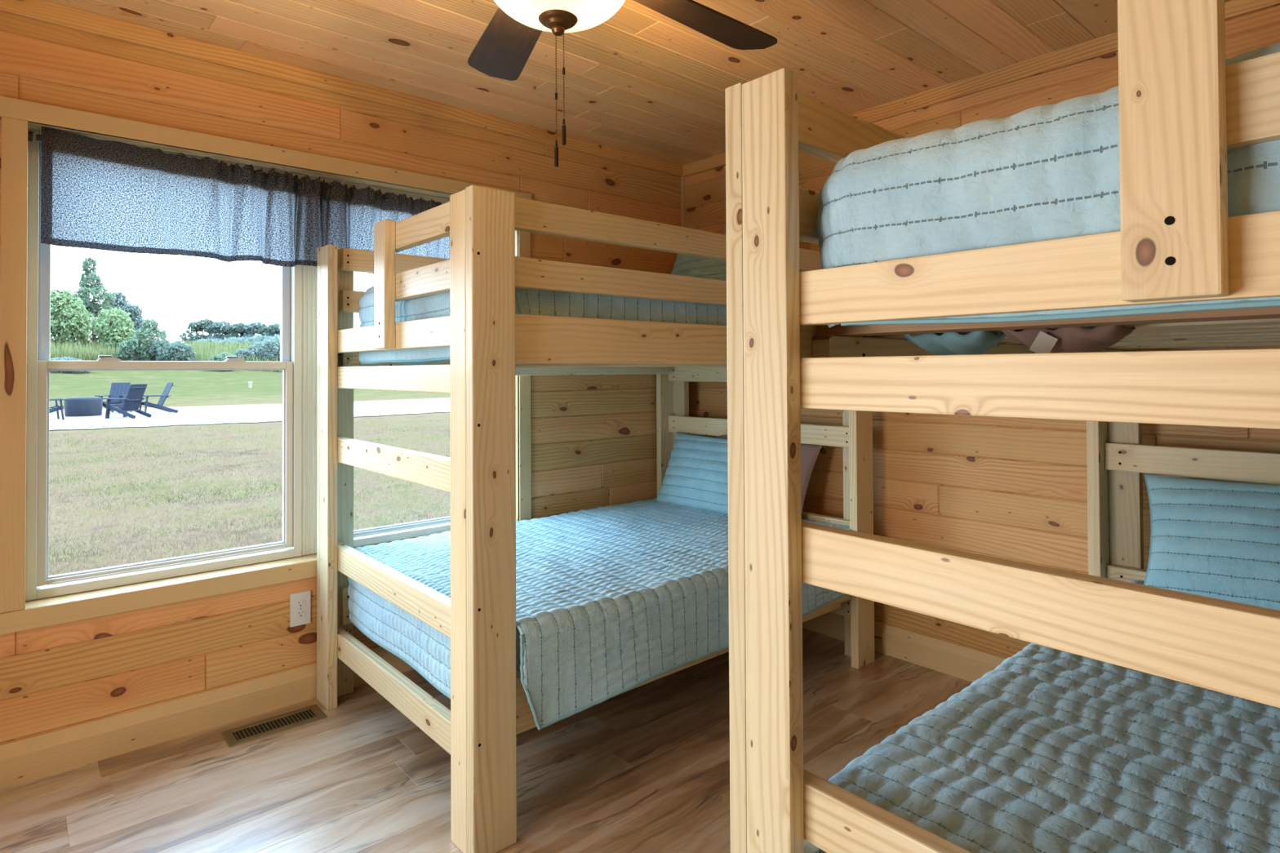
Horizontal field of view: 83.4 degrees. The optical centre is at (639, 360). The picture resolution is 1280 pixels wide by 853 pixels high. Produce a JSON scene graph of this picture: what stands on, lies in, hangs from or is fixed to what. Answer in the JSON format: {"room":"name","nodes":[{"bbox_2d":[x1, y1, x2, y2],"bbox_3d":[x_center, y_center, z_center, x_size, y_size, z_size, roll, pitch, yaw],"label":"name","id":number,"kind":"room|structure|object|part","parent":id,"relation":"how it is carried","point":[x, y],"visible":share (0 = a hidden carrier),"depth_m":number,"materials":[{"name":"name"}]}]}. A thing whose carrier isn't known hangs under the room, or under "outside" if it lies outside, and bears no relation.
{"room":"dormitory","nodes":[
{"label":"dormitory","id":0,"kind":"room"},
{"bbox_2d":[0,12,681,745],"bbox_3d":[-1.367,0.102,2.887,4.459,2.730,0.190,0,-1,-41],"label":"wall","id":1,"kind":"structure","parent":0,"point":[593,437],"depth_m":2.72,"materials":[{"name":"brown wood"}]},
{"bbox_2d":[25,128,302,601],"bbox_3d":[-1.693,0.014,2.627,0.837,1.525,0.085,0,-1,-41],"label":"window","id":2,"kind":"structure","parent":1,"relation":"in","point":[38,585],"depth_m":2.45,"materials":[{"name":"white plastic"}]},
{"bbox_3d":[-1.708,-0.352,2.646,0.776,0.754,0.034,0,-1,-41],"label":"sash","id":3,"kind":"part","parent":2,"relation":"part of","materials":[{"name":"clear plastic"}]},
{"bbox_3d":[-1.679,0.370,2.606,0.789,0.737,0.040,0,-1,-41],"label":"sash","id":4,"kind":"part","parent":2,"relation":"part of","materials":[{"name":"white plastic"}]},
{"bbox_2d":[27,130,385,199],"bbox_3d":[-1.281,-0.692,2.884,1.790,0.033,0.031,2,-2,-41],"label":"curtain rod","id":5,"kind":"object","parent":1,"relation":"attached to","point":[38,137],"visible":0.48,"depth_m":2.30,"materials":[{"name":"black metal"}]},
{"bbox_2d":[40,126,449,274],"bbox_3d":[-1.273,-0.554,2.872,1.721,0.386,0.097,0,-1,-41],"label":"valance","id":6,"kind":"object","parent":5,"relation":"hanging from","point":[98,194],"visible":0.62,"depth_m":2.58,"materials":[{"name":"fabric"}]},
{"bbox_2d":[0,646,413,789],"bbox_3d":[-1.291,1.252,2.793,4.159,0.127,0.020,0,-1,-41],"label":"baseboard","id":7,"kind":"structure","parent":1,"relation":"attached to","point":[26,760],"depth_m":2.46,"materials":[{"name":"brown wood"}]},
{"bbox_2d":[0,95,531,635],"bbox_3d":[-1.287,0.017,2.886,1.928,1.658,0.123,0,-1,-41],"label":"trim","id":8,"kind":"structure","parent":1,"relation":"attached to","point":[18,116],"depth_m":2.35,"materials":[{"name":"brown wood"}]},
{"bbox_2d":[289,590,311,627],"bbox_3d":[-1.315,0.961,2.785,0.075,0.127,0.008,0,-1,-41],"label":"wall outlet","id":9,"kind":"object","parent":1,"relation":"attached to","point":[300,602],"visible":1,"depth_m":2.78,"materials":[{"name":"white plastic"}]},
{"bbox_2d":[295,609,305,617],"bbox_3d":[-1.313,0.981,2.782,0.035,0.029,0.002,0,-1,-41],"label":"receptacle","id":10,"kind":"object","parent":9,"relation":"attached to","point":[299,613],"depth_m":2.78,"materials":[{"name":"white plastic"}]},
{"bbox_2d":[296,600,305,608],"bbox_3d":[-1.313,0.942,2.783,0.035,0.029,0.002,0,-1,-41],"label":"receptacle","id":11,"kind":"object","parent":9,"relation":"attached to","point":[300,603],"depth_m":2.78,"materials":[{"name":"white plastic"}]},
{"bbox_2d":[301,174,331,555],"bbox_3d":[-1.334,0.016,2.940,0.114,1.525,0.079,0,-1,-41],"label":"trim","id":12,"kind":"structure","parent":1,"relation":"attached to","point":[308,469],"depth_m":2.89,"materials":[{"name":"white pine"}]},
{"bbox_2d":[0,0,683,177],"bbox_3d":[-1.311,-1.112,2.817,4.139,0.065,0.020,0,-1,-41],"label":"trim","id":13,"kind":"structure","parent":1,"relation":"attached to","point":[42,11],"depth_m":2.78,"materials":[{"name":"brown wood"}]},
{"bbox_2d":[331,179,450,546],"bbox_3d":[-0.978,0.018,3.256,0.837,1.525,0.085,0,-1,-41],"label":"window","id":14,"kind":"structure","parent":1,"relation":"in","point":[362,537],"depth_m":3.14,"materials":[{"name":"white plastic"}]},
{"bbox_3d":[-0.964,0.374,3.235,0.789,0.737,0.040,0,-1,-41],"label":"sash","id":15,"kind":"part","parent":14,"relation":"part of","materials":[{"name":"white plastic"}]},
{"bbox_2d":[0,627,972,852],"bbox_3d":[-0.120,1.367,1.459,4.459,0.150,3.927,0,-1,-41],"label":"floor","id":16,"kind":"structure","parent":0,"point":[645,768],"depth_m":2.25,"materials":[{"name":"wood"}]},
{"bbox_2d":[221,704,327,747],"bbox_3d":[-1.313,1.310,2.589,0.320,0.005,0.134,0,-1,-41],"label":"floor vent","id":17,"kind":"object","parent":16,"relation":"in","point":[241,736],"visible":1,"depth_m":2.58,"materials":[{"name":"gold metal"}]},
{"bbox_2d":[316,185,874,852],"bbox_3d":[-0.122,0.430,2.970,1.931,1.762,1.255,0,-1,-41],"label":"bunk bed","id":18,"kind":"object","parent":16,"relation":"on","point":[490,344],"visible":0.55,"depth_m":2.19,"materials":[{"name":"beige wood"}]},
{"bbox_3d":[-1.200,0.436,2.833,0.130,1.758,0.038,0,-1,-41],"label":"post","id":19,"kind":"part","parent":18,"relation":"part of","materials":[{"name":"beige wood"}]},
{"bbox_3d":[-0.496,0.964,3.392,1.781,0.137,0.037,0,-1,-41],"label":"rail","id":20,"kind":"part","parent":18,"relation":"part of","materials":[{"name":"beige wood"}]},
{"bbox_3d":[-0.502,-0.042,3.405,1.781,0.137,0.037,0,-1,-41],"label":"rail","id":21,"kind":"part","parent":18,"relation":"part of","materials":[{"name":"beige wood"}]},
{"bbox_3d":[-0.502,-0.230,3.408,1.781,0.086,0.037,0,-1,-41],"label":"guard rail","id":22,"kind":"part","parent":18,"relation":"part of","materials":[{"name":"beige wood"}]},
{"bbox_3d":[-0.808,-0.080,2.377,0.036,0.086,1.178,0,-1,-41],"label":"rail","id":23,"kind":"part","parent":18,"relation":"part of","materials":[{"name":"beige wood"}]},
{"bbox_3d":[-0.503,-0.395,3.410,1.781,0.086,0.037,0,-1,-41],"label":"guard rail","id":24,"kind":"part","parent":18,"relation":"part of","materials":[{"name":"beige wood"}]},
{"bbox_3d":[-0.629,-0.410,2.175,0.036,0.086,0.630,0,-1,-41],"label":"guard rail","id":25,"kind":"part","parent":18,"relation":"part of","materials":[{"name":"beige wood"}]},
{"bbox_3d":[-0.628,-0.245,2.173,0.036,0.086,0.630,0,-1,-41],"label":"guard rail","id":26,"kind":"part","parent":18,"relation":"part of","materials":[{"name":"beige wood"}]},
{"bbox_3d":[-0.396,0.420,1.919,0.130,1.758,0.038,0,-1,-41],"label":"post","id":27,"kind":"part","parent":18,"relation":"part of","materials":[{"name":"beige wood"}]},
{"bbox_2d":[515,626,520,671],"bbox_3d":[-0.114,0.873,2.969,1.695,0.192,1.004,0,-1,-41],"label":"mattress","id":28,"kind":"object","parent":18,"relation":"on","point":[517,633],"visible":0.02,"depth_m":2.09,"materials":[{"name":"fabric"}]},
{"bbox_2d":[347,497,864,729],"bbox_3d":[-0.093,0.878,2.926,1.780,0.323,1.261,0,-1,-41],"label":"quilt","id":29,"kind":"object","parent":28,"relation":"on","point":[611,600],"visible":0.69,"depth_m":2.37,"materials":[{"name":"fabric"}]},
{"bbox_2d":[656,431,728,515],"bbox_3d":[0.387,0.569,3.578,0.215,0.374,0.747,0,-1,-41],"label":"pillow sham","id":30,"kind":"object","parent":29,"relation":"on","point":[696,476],"visible":0.56,"depth_m":3.60,"materials":[{"name":"fabric"}]},
{"bbox_2d":[715,434,822,512],"bbox_3d":[0.562,0.550,3.500,0.170,0.441,0.693,0,-1,-41],"label":"pillow","id":31,"kind":"object","parent":29,"relation":"on","point":[809,452],"visible":0.1,"depth_m":3.27,"materials":[{"name":"fabric"}]},
{"bbox_3d":[0.567,0.550,3.504,0.157,0.441,0.697,0,-1,-41],"label":"panel","id":32,"kind":"part","parent":31,"relation":"part of","materials":[{"name":"fabric"}]},
{"bbox_3d":[0.252,-0.245,2.550,1.781,0.086,0.036,0,-1,-41],"label":"guard rail","id":33,"kind":"part","parent":18,"relation":"part of","materials":[{"name":"beige wood"}]},
{"bbox_3d":[0.253,-0.057,2.547,1.781,0.137,0.036,0,-1,-41],"label":"rail","id":34,"kind":"part","parent":18,"relation":"part of","materials":[{"name":"beige wood"}]},
{"bbox_3d":[0.152,0.445,4.022,0.130,1.758,0.037,0,-1,-41],"label":"post","id":35,"kind":"part","parent":18,"relation":"part of","materials":[{"name":"beige wood"}]},
{"bbox_3d":[0.251,-0.410,2.552,1.781,0.086,0.036,0,-1,-41],"label":"guard rail","id":36,"kind":"part","parent":18,"relation":"part of","materials":[{"name":"beige wood"}]},
{"bbox_3d":[0.258,0.949,2.534,1.781,0.137,0.036,0,-1,-41],"label":"rail","id":37,"kind":"part","parent":18,"relation":"part of","materials":[{"name":"beige wood"}]},
{"bbox_3d":[0.956,0.429,3.107,0.130,1.758,0.038,0,-1,-41],"label":"post","id":38,"kind":"part","parent":18,"relation":"part of","materials":[{"name":"beige wood"}]},
{"bbox_2d":[724,0,1279,852],"bbox_3d":[1.290,0.403,1.395,1.931,1.762,1.255,0,-1,-41],"label":"bunk bed","id":39,"kind":"object","parent":16,"relation":"on","point":[1181,108],"visible":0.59,"depth_m":1.01,"materials":[{"name":"beige wood"}]},
{"bbox_3d":[0.212,0.408,1.258,0.130,1.758,0.038,0,-1,-41],"label":"post","id":40,"kind":"part","parent":39,"relation":"part of","materials":[{"name":"beige wood"}]},
{"bbox_3d":[0.909,-0.258,1.833,1.781,0.086,0.037,0,-1,-41],"label":"guard rail","id":41,"kind":"part","parent":39,"relation":"part of","materials":[{"name":"beige wood"}]},
{"bbox_3d":[0.915,0.937,1.818,1.781,0.137,0.037,0,-1,-41],"label":"rail","id":42,"kind":"part","parent":39,"relation":"part of","materials":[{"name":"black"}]},
{"bbox_3d":[0.908,-0.423,1.835,1.781,0.086,0.037,0,-1,-41],"label":"guard rail","id":43,"kind":"part","parent":39,"relation":"part of","materials":[{"name":"beige wood"}]},
{"bbox_3d":[0.910,-0.070,1.831,1.781,0.137,0.037,0,-1,-41],"label":"rail","id":44,"kind":"part","parent":39,"relation":"part of","materials":[{"name":"beige wood"}]},
{"bbox_2d":[903,330,1006,355],"bbox_3d":[0.544,-0.029,1.237,0.120,0.044,0.140,0,-1,-41],"label":"fold","id":45,"kind":"object","parent":39,"relation":"hanging from","point":[974,342],"visible":0.94,"depth_m":1.20,"materials":[{"name":"fabric"}]},
{"bbox_3d":[0.604,-0.108,0.802,0.036,0.086,1.178,0,-1,-41],"label":"rail","id":46,"kind":"part","parent":39,"relation":"part of","materials":[{"name":"beige wood"}]},
{"bbox_2d":[817,42,1279,328],"bbox_3d":[1.277,-0.204,1.389,1.795,0.314,1.099,0,-1,-41],"label":"quilt","id":47,"kind":"object","parent":39,"relation":"on","point":[1044,172],"visible":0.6,"depth_m":0.95,"materials":[{"name":"fabric"}]},
{"bbox_2d":[1002,324,1136,353],"bbox_3d":[0.656,-0.029,1.103,0.127,0.052,0.160,0,-1,-41],"label":"sheet","id":48,"kind":"object","parent":39,"relation":"on","point":[1077,339],"visible":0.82,"depth_m":1.06,"materials":[{"name":"fabric"}]},
{"bbox_3d":[1.564,0.417,2.447,0.130,1.758,0.037,0,-1,-41],"label":"post","id":49,"kind":"part","parent":39,"relation":"part of","materials":[{"name":"beige wood"}]},
{"bbox_3d":[0.784,-0.273,0.598,0.036,0.086,0.630,0,-1,-41],"label":"guard rail","id":50,"kind":"part","parent":39,"relation":"part of","materials":[{"name":"beige wood"}]},
{"bbox_2d":[44,0,1117,165],"bbox_3d":[-0.134,-1.243,1.493,4.459,0.150,3.927,0,-1,-41],"label":"ceiling","id":51,"kind":"structure","parent":0,"point":[642,81],"depth_m":2.66,"materials":[{"name":"brown wood"}]},
{"bbox_2d":[467,0,777,166],"bbox_3d":[-0.131,-0.786,1.544,1.257,0.762,1.303,0,-1,-41],"label":"ceiling fan","id":52,"kind":"object","parent":51,"relation":"hanging from","point":[505,46],"visible":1,"depth_m":1.79,"materials":[{"name":"brown wood"}]},
{"bbox_3d":[-0.344,-0.852,1.901,0.146,0.034,0.509,0,-1,-24],"label":"fan blade","id":53,"kind":"part","parent":52,"relation":"part of","materials":[{"name":"brown wood"}]},
{"bbox_3d":[-0.175,-0.573,1.503,0.003,0.230,0.003,0,-1,-41],"label":"pull chain","id":54,"kind":"part","parent":52,"relation":"part of","materials":[{"name":"brown metal"}]},
{"bbox_3d":[-0.172,-0.759,1.507,0.312,0.093,0.312,0,-1,-41],"label":"lamp shade","id":55,"kind":"part","parent":52,"relation":"part of","materials":[{"name":"white glass"}]},
{"bbox_3d":[-0.159,-0.597,1.497,0.003,0.193,0.003,0,-1,-41],"label":"pull chain","id":56,"kind":"part","parent":52,"relation":"part of","materials":[{"name":"brown metal"}]},
{"bbox_3d":[0.148,-0.855,1.794,0.509,0.034,0.146,0,-1,-41],"label":"fan blade","id":57,"kind":"part","parent":52,"relation":"part of","materials":[{"name":"brown wood"}]},
{"bbox_2d":[684,4,1279,658],"bbox_3d":[1.502,0.087,2.887,0.150,2.730,3.897,0,-1,-41],"label":"wall","id":58,"kind":"structure","parent":0,"point":[1013,489],"depth_m":2.90,"materials":[{"name":"brown wood"}]},
{"bbox_2d":[680,177,685,227],"bbox_3d":[0.257,0.064,4.176,0.018,2.268,0.018,0,-1,-41],"label":"trim","id":59,"kind":"structure","parent":58,"relation":"attached to","point":[682,179],"depth_m":4.18,"materials":[{"name":"brown wood"}]},
{"bbox_2d":[802,612,1005,682],"bbox_3d":[1.450,1.238,2.809,0.020,0.127,3.577,0,-1,-41],"label":"baseboard","id":60,"kind":"structure","parent":58,"relation":"attached to","point":[956,660],"depth_m":3.08,"materials":[{"name":"brown wood"}]},
{"bbox_2d":[681,0,1279,177],"bbox_3d":[1.431,-1.126,2.847,0.020,0.065,3.597,0,-1,-41],"label":"trim","id":61,"kind":"structure","parent":58,"relation":"attached to","point":[1108,44],"depth_m":2.83,"materials":[{"name":"brown wood"}]},
{"bbox_3d":[-0.120,-0.139,2.983,1.695,0.199,0.984,0,-1,-41],"label":"mattress","id":62,"kind":"object","parent":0,"visible":0},
{"bbox_2d":[358,286,726,364],"bbox_3d":[-0.126,-0.145,2.979,1.767,0.315,1.106,0,-1,-41],"label":"quilt","id":63,"kind":"object","parent":62,"relation":"on","point":[527,301],"visible":0.34,"depth_m":2.33,"materials":[{"name":"fabric"}]},
{"bbox_2d":[398,360,447,364],"bbox_3d":[-0.755,-0.008,2.465,0.120,0.043,0.540,0,-1,-41],"label":"fold","id":64,"kind":"object","parent":63,"relation":"attached to","point":[419,362],"visible":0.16,"depth_m":2.47,"materials":[{"name":"fabric"}]},
{"bbox_2d":[671,233,726,280],"bbox_3d":[0.383,-0.459,3.506,0.220,0.350,0.667,0,-1,-41],"label":"pillow sham","id":65,"kind":"object","parent":63,"relation":"on","point":[684,264],"visible":0.1,"depth_m":3.49,"materials":[{"name":"fabric"}]},
{"bbox_3d":[1.297,0.845,1.395,1.695,0.192,1.004,0,-1,-41],"label":"mattress","id":66,"kind":"object","parent":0,"visible":0},
{"bbox_2d":[818,580,1279,852],"bbox_3d":[1.290,0.841,1.383,1.768,0.285,1.104,0,-1,-41],"label":"quilt","id":67,"kind":"object","parent":66,"relation":"on","point":[1051,750],"visible":0.62,"depth_m":1.26,"materials":[{"name":"fabric"}]},
{"bbox_2d":[1143,474,1279,610],"bbox_3d":[1.836,0.526,1.944,0.226,0.409,0.826,0,-1,-41],"label":"pillow sham","id":68,"kind":"object","parent":67,"relation":"on","point":[1219,540],"visible":0.84,"depth_m":2.06,"materials":[{"name":"fabric"}]},
{"label":"outside","id":69,"kind":"structure","parent":0,"visible":0},
{"bbox_2d":[48,369,450,576],"bbox_3d":[-5.142,1.243,157.330,320.000,4.426,236.853,0,-1,-41],"label":"ground","id":70,"kind":"structure","parent":69,"point":[190,388],"depth_m":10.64,"materials":[{"name":"green plant"}]},
{"bbox_2d":[49,355,91,373],"bbox_3d":[-57.896,0.469,71.965,5.210,1.868,4.862,0,-1,-41],"label":"bush","id":71,"kind":"object","parent":70,"relation":"on","point":[64,358],"visible":0.2,"depth_m":71.59,"materials":[{"name":"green plant"}]},
{"bbox_2d":[49,287,94,346],"bbox_3d":[-74.107,-5.217,92.092,6.680,8.378,6.653,0,-1,-41],"label":"broadleaf tree","id":72,"kind":"object","parent":70,"relation":"on","point":[64,308],"visible":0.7,"depth_m":91.25,"materials":[{"name":"green plant"}]},
{"bbox_2d":[69,256,117,345],"bbox_3d":[-73.629,-7.669,96.911,6.302,12.967,6.806,0,-1,-41],"label":"conifer tree","id":73,"kind":"object","parent":70,"relation":"on","point":[86,291],"visible":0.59,"depth_m":96.38,"materials":[{"name":"green plant"}]},
{"bbox_2d":[93,306,135,350],"bbox_3d":[-65.667,-3.608,90.116,4.611,6.516,4.815,0,-1,-41],"label":"broadleaf tree","id":74,"kind":"object","parent":70,"relation":"on","point":[117,333],"visible":0.88,"depth_m":89.03,"materials":[{"name":"green plant"}]},
{"bbox_2d":[106,291,146,342],"bbox_3d":[-74.070,-5.611,103.069,6.215,9.016,6.312,0,-1,-41],"label":"broadleaf tree","id":75,"kind":"object","parent":70,"relation":"on","point":[137,319],"visible":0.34,"depth_m":102.55,"materials":[{"name":"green plant"}]},
{"bbox_2d":[115,318,169,360],"bbox_3d":[-57.994,-2.169,84.058,5.206,5.566,4.963,0,-1,-41],"label":"bush","id":76,"kind":"object","parent":70,"relation":"on","point":[140,349],"visible":0.87,"depth_m":83.11,"materials":[{"name":"green plant"}]},
{"bbox_2d":[49,336,282,372],"bbox_3d":[-53.689,-0.095,111.507,63.214,6.410,88.816,0,-1,-41],"label":"weeds","id":77,"kind":"object","parent":70,"relation":"on","point":[90,352],"visible":0.22,"depth_m":85.95,"materials":[{"name":"green plant"}]},
{"bbox_2d":[149,338,196,360],"bbox_3d":[-53.792,-0.765,82.966,4.503,3.547,4.438,0,-1,-41],"label":"bush","id":78,"kind":"object","parent":70,"relation":"on","point":[165,350],"visible":0.84,"depth_m":82.12,"materials":[{"name":"green plant"}]},
{"bbox_2d":[178,317,221,343],"bbox_3d":[-76.498,-4.133,125.160,6.158,6.661,5.667,0,-1,-41],"label":"tree","id":79,"kind":"object","parent":70,"relation":"on","point":[195,326],"visible":0.52,"depth_m":124.15,"materials":[{"name":"green plant"}]},
{"bbox_2d":[203,320,231,341],"bbox_3d":[-73.249,-3.927,125.261,5.196,6.217,4.801,0,-1,-41],"label":"tree","id":80,"kind":"object","parent":70,"relation":"on","point":[215,329],"visible":0.54,"depth_m":124.09,"materials":[{"name":"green plant"}]},
{"bbox_2d":[207,351,234,371],"bbox_3d":[-47.618,0.190,81.992,3.022,2.626,3.286,0,-1,-41],"label":"bush","id":81,"kind":"object","parent":70,"relation":"on","point":[221,357],"visible":0.33,"depth_m":81.27,"materials":[{"name":"green plant"}]},
{"bbox_2d":[221,321,249,342],"bbox_3d":[-70.081,-3.828,125.182,5.209,5.984,5.013,0,-1,-41],"label":"tree","id":82,"kind":"object","parent":70,"relation":"on","point":[233,331],"visible":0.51,"depth_m":124.09,"materials":[{"name":"green plant"}]},
{"bbox_2d":[191,333,279,345],"bbox_3d":[-64.923,-2.585,118.155,14.714,3.627,14.432,0,-1,-41],"label":"bush","id":83,"kind":"object","parent":70,"relation":"on","point":[258,338],"visible":0.18,"depth_m":116.14,"materials":[{"name":"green plant"}]},
{"bbox_2d":[48,397,450,430],"bbox_3d":[-11.749,1.786,26.990,30.000,0.095,12.900,0,-1,-41],"label":"road","id":84,"kind":"structure","parent":70,"relation":"on","point":[257,412],"depth_m":22.86,"materials":[{"name":"concrete"}]},
{"bbox_2d":[48,398,67,419],"bbox_3d":[-16.848,1.189,20.243,0.785,1.011,1.019,-1,-1,41],"label":"chair","id":85,"kind":"object","parent":84,"relation":"on","point":[56,408],"visible":0.32,"depth_m":20.33,"materials":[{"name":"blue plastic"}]},
{"bbox_3d":[-16.807,1.404,20.731,0.110,0.563,0.090,-1,-1,41],"label":"leg","id":86,"kind":"part","parent":85,"relation":"part of","materials":[{"name":"black plastic"}]},
{"bbox_3d":[-16.532,1.105,20.127,0.130,0.038,0.781,-1,-1,42],"label":"armrest","id":87,"kind":"part","parent":85,"relation":"part of","materials":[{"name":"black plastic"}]},
{"bbox_3d":[-16.368,1.397,20.353,0.110,0.563,0.090,-1,-1,41],"label":"leg","id":88,"kind":"part","parent":85,"relation":"part of","materials":[{"name":"black plastic"}]},
{"bbox_2d":[63,396,102,416],"bbox_3d":[-17.225,1.416,22.258,0.958,0.580,0.952,0,-1,-41],"label":"fire pit","id":89,"kind":"object","parent":84,"relation":"on","point":[83,406],"visible":0.97,"depth_m":21.90,"materials":[{"name":"black"}]},
{"bbox_2d":[94,382,132,412],"bbox_3d":[-17.356,1.238,23.816,0.785,1.011,1.019,0,-1,-14],"label":"chair","id":90,"kind":"object","parent":84,"relation":"on","point":[117,390],"visible":0.52,"depth_m":24.01,"materials":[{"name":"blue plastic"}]},
{"bbox_3d":[-16.975,1.441,23.500,0.110,0.563,0.090,0,-1,-14],"label":"leg","id":91,"kind":"part","parent":90,"relation":"part of","materials":[{"name":"blue plastic"}]},
{"bbox_2d":[102,383,151,418],"bbox_3d":[-15.025,1.191,21.121,1.019,1.011,0.785,0,-1,11],"label":"chair","id":92,"kind":"object","parent":84,"relation":"on","point":[133,399],"visible":0.97,"depth_m":21.00,"materials":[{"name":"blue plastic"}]},
{"bbox_3d":[-15.469,1.399,20.907,0.090,0.563,0.110,0,-1,11],"label":"leg","id":93,"kind":"part","parent":92,"relation":"part of","materials":[{"name":"black plastic"}]},
{"bbox_3d":[-15.200,1.107,20.833,0.781,0.038,0.130,0,-1,9],"label":"armrest","id":94,"kind":"part","parent":92,"relation":"part of","materials":[{"name":"black plastic"}]},
{"bbox_3d":[-14.831,1.148,21.085,0.050,0.030,0.600,0,-1,11],"label":"rail","id":95,"kind":"part","parent":92,"relation":"part of","materials":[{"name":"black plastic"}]},
{"bbox_2d":[138,382,177,413],"bbox_3d":[-15.731,1.225,23.446,0.785,1.011,1.019,-1,-1,41],"label":"chair","id":96,"kind":"object","parent":84,"relation":"on","point":[164,395],"visible":0.84,"depth_m":23.42,"materials":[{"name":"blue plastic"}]},
{"bbox_3d":[-15.769,1.427,22.953,0.110,0.563,0.090,-1,-1,41],"label":"leg","id":97,"kind":"part","parent":96,"relation":"part of","materials":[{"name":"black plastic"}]},
{"bbox_3d":[-15.568,1.139,23.152,0.153,0.038,0.784,-1,-1,41],"label":"armrest","id":98,"kind":"part","parent":96,"relation":"part of","materials":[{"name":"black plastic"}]},
{"bbox_2d":[48,410,450,430],"bbox_3d":[-7.985,1.683,22.708,30.000,0.008,2.144,0,-1,-41],"label":"soil edge","id":99,"kind":"structure","parent":70,"relation":"on","point":[448,411],"depth_m":18.72,"materials":[{"name":"brown"}]},
{"bbox_2d":[239,320,266,342],"bbox_3d":[-67.043,-3.955,125.149,5.421,6.207,5.032,0,-1,-41],"label":"tree","id":100,"kind":"object","parent":70,"relation":"on","point":[251,328],"visible":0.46,"depth_m":124.09,"materials":[{"name":"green plant"}]},
{"bbox_2d":[231,335,279,361],"bbox_3d":[-45.557,-0.996,88.040,7.414,4.246,6.911,0,-1,-41],"label":"bush","id":101,"kind":"object","parent":70,"relation":"on","point":[269,348],"visible":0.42,"depth_m":86.56,"materials":[{"name":"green plant"}]},
{"bbox_2d":[257,323,279,341],"bbox_3d":[-63.905,-3.752,125.182,5.317,5.769,4.663,0,-1,-41],"label":"tree","id":102,"kind":"object","parent":70,"relation":"on","point":[272,330],"visible":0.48,"depth_m":124.09,"materials":[{"name":"green plant"}]}
]}

